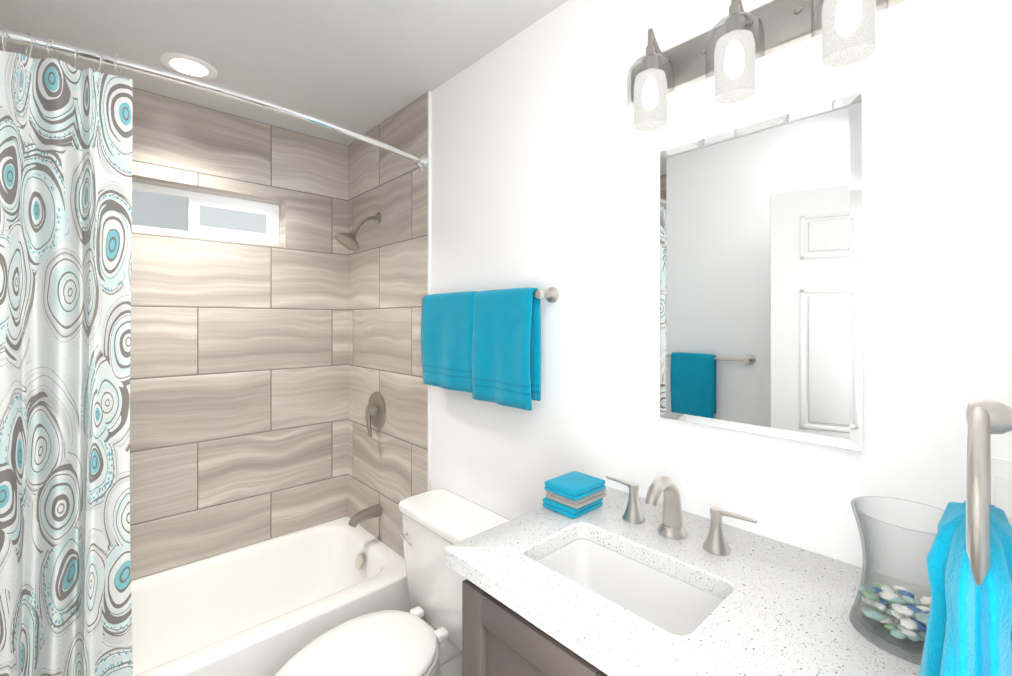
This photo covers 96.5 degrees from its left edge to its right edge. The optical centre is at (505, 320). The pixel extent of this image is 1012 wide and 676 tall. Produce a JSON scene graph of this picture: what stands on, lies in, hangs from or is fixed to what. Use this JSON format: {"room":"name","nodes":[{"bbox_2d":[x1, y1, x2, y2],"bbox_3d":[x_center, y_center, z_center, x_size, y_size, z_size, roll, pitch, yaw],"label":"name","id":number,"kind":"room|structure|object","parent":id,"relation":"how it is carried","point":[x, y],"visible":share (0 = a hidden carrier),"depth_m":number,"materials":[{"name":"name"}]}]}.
{"room":"bathroom","nodes":[
{"label":"bathroom","id":0,"kind":"room"},
{"bbox_2d":[131,515,347,580],"bbox_3d":[-1.473,0.246,2.054,1.520,2.440,0.100,0,0,-43],"label":"wall","id":1,"kind":"structure","parent":0,"point":[237,548],"depth_m":2.17,"materials":[{"name":"paint"}]},
{"bbox_2d":[132,181,278,245],"bbox_3d":[-1.483,-0.489,2.077,0.855,0.260,0.058,0,0,-43],"label":"window","id":2,"kind":"structure","parent":1,"relation":"in","point":[163,209],"depth_m":2.12,"materials":[{"name":"white plastic"}]},
{"bbox_2d":[130,88,347,579],"bbox_3d":[-1.461,0.056,2.041,1.520,2.059,0.087,0,0,-43],"label":"wall tile","id":3,"kind":"structure","parent":1,"relation":"attached to","point":[238,394],"depth_m":2.14,"materials":[{"name":"beige tile"}]},
{"bbox_2d":[0,0,567,145],"bbox_3d":[-0.177,-1.001,0.653,3.920,0.050,3.920,0,0,-43],"label":"ceiling","id":4,"kind":"structure","parent":0,"point":[363,67],"depth_m":1.58,"materials":[{"name":"paint"}]},
{"bbox_2d":[159,53,217,79],"bbox_3d":[-1.217,-0.972,1.734,0.184,0.004,0.184,0,0,-43],"label":"recessed light","id":5,"kind":"object","parent":4,"relation":"in","point":[189,66],"visible":0.92,"depth_m":1.73,"materials":[{"name":"white plastic"}]},
{"bbox_2d":[431,0,1011,588],"bbox_3d":[0.011,0.246,1.641,0.100,2.440,2.720,0,0,-43],"label":"wall","id":6,"kind":"structure","parent":0,"point":[545,168],"depth_m":1.08,"materials":[{"name":"paint"}]},
{"bbox_2d":[348,91,430,623],"bbox_3d":[-0.600,0.247,2.220,0.012,2.440,0.816,0,0,-43],"label":"wall tile","id":7,"kind":"structure","parent":6,"relation":"attached to","point":[389,289],"depth_m":2.16,"materials":[{"name":"beige tile"}]},
{"bbox_2d":[335,212,380,250],"bbox_3d":[-0.714,-0.435,2.178,0.214,0.206,0.124,0,0,-43],"label":"shower head","id":8,"kind":"object","parent":7,"relation":"attached to","point":[348,240],"visible":1,"depth_m":2.15},
{"bbox_2d":[348,504,381,527],"bbox_3d":[-0.687,0.950,2.187,0.156,0.076,0.060,0,0,-43],"label":"tub spout","id":9,"kind":"object","parent":7,"relation":"attached to","point":[368,513],"visible":1,"depth_m":2.17,"materials":[{"name":"silver metal"}]},
{"bbox_2d":[365,392,385,436],"bbox_3d":[-0.667,0.462,2.233,0.068,0.210,0.180,0,0,-43],"label":"shower valve","id":10,"kind":"object","parent":7,"relation":"attached to","point":[375,410],"visible":1,"depth_m":2.21,"materials":[{"name":"silver metal"}]},
{"bbox_2d":[421,287,558,410],"bbox_3d":[-0.096,0.085,1.611,0.096,0.381,0.661,0,0,-43],"label":"towel rail","id":11,"kind":"object","parent":6,"relation":"attached to","point":[483,345],"visible":1,"depth_m":1.53,"materials":[{"name":"blue fabric"}]},
{"bbox_2d":[660,92,862,450],"bbox_3d":[0.529,-0.090,0.989,0.022,0.666,0.402,0,0,-43],"label":"mirror","id":12,"kind":"object","parent":6,"relation":"attached to","point":[761,277],"visible":0.94,"depth_m":0.95,"materials":[{"name":"white mirrored glass"}]},
{"bbox_2d":[627,0,905,138],"bbox_3d":[0.485,-0.573,0.944,0.148,0.241,0.580,0,0,-43],"label":"vanity light","id":13,"kind":"object","parent":6,"relation":"attached to","point":[733,47],"visible":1,"depth_m":0.92,"materials":[{"name":"white glass"}]},
{"bbox_2d":[991,456,1011,525],"bbox_3d":[0.794,0.279,0.711,0.010,0.120,0.074,0,0,-43],"label":"light switch","id":14,"kind":"object","parent":6,"relation":"attached to","point":[1001,483],"visible":0.33,"depth_m":0.71,"materials":[{"name":"white plastic"}]},
{"bbox_3d":[-0.177,1.489,0.649,3.920,0.050,3.920,0,0,-43],"label":"floor","id":15,"kind":"structure","parent":0,"visible":0},
{"bbox_2d":[131,516,412,675],"bbox_3d":[-1.181,1.276,1.736,1.516,0.380,0.758,0,0,-43],"label":"bathtub","id":16,"kind":"object","parent":15,"relation":"on","point":[272,606],"visible":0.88,"depth_m":1.96,"materials":[{"name":"white ceramic"}]},
{"bbox_2d":[275,489,509,675],"bbox_3d":[-0.375,1.074,1.447,0.725,0.783,0.465,0,0,-43],"label":"toilet","id":17,"kind":"object","parent":15,"relation":"on","point":[436,522],"visible":0.77,"depth_m":1.50,"materials":[{"name":"white ceramic"}]},
{"bbox_2d":[445,475,930,675],"bbox_3d":[0.341,0.898,0.798,0.554,1.133,0.826,0,0,-43],"label":"bathroom vanity","id":18,"kind":"object","parent":15,"relation":"on","point":[622,583],"visible":0.96,"depth_m":0.81,"materials":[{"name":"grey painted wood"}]},
{"bbox_2d":[542,471,605,518],"bbox_3d":[0.170,0.429,1.121,0.130,0.069,0.112,0,0,-43],"label":"stack","id":19,"kind":"object","parent":18,"relation":"on","point":[574,494],"visible":1,"depth_m":1.09,"materials":[{"name":"blue fabric"}]},
{"bbox_2d":[849,496,943,665],"bbox_3d":[0.593,0.374,0.665,0.140,0.178,0.140,0,0,-43],"label":"glass vase","id":20,"kind":"object","parent":18,"relation":"on","point":[908,611],"visible":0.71,"depth_m":0.67,"materials":[{"name":"clear glass"}]},
{"bbox_3d":[0.304,0.243,0.129,1.520,2.440,0.100,0,0,-43],"label":"wall","id":21,"kind":"structure","parent":0,"visible":0},
{"bbox_2d":[919,399,1011,675],"bbox_3d":[0.433,0.259,0.395,0.232,0.398,0.115,0,0,-43],"label":"towel ring","id":22,"kind":"object","parent":21,"relation":"attached to","point":[969,570],"visible":1,"depth_m":0.35,"materials":[{"name":"blue fabric"}]},
{"bbox_2d":[919,500,1011,675],"bbox_3d":[0.423,0.315,0.406,0.232,0.286,0.086,0,0,-43],"label":"towel","id":23,"kind":"object","parent":22,"relation":"hanging from","point":[969,629],"depth_m":0.35,"materials":[{"name":"blue fabric"}]},
{"bbox_3d":[-1.179,0.244,0.542,0.100,2.440,2.720,0,0,-43],"label":"wall","id":24,"kind":"structure","parent":0,"visible":0},
{"bbox_2d":[0,28,427,171],"bbox_3d":[-0.882,-0.685,1.416,1.519,0.090,0.172,0,0,-43],"label":"curtain rod","id":25,"kind":"object","parent":24,"relation":"attached to","point":[421,161],"visible":0.98,"depth_m":1.30,"materials":[{"name":"silver metal"}]},
{"bbox_2d":[0,26,132,675],"bbox_3d":[-1.218,0.331,1.078,0.514,2.068,0.156,0,0,-43],"label":"shower curtain","id":26,"kind":"object","parent":25,"relation":"hanging from","point":[65,271],"visible":0.96,"depth_m":1.12,"materials":[{"name":"multicoloured fabric"}]}
]}

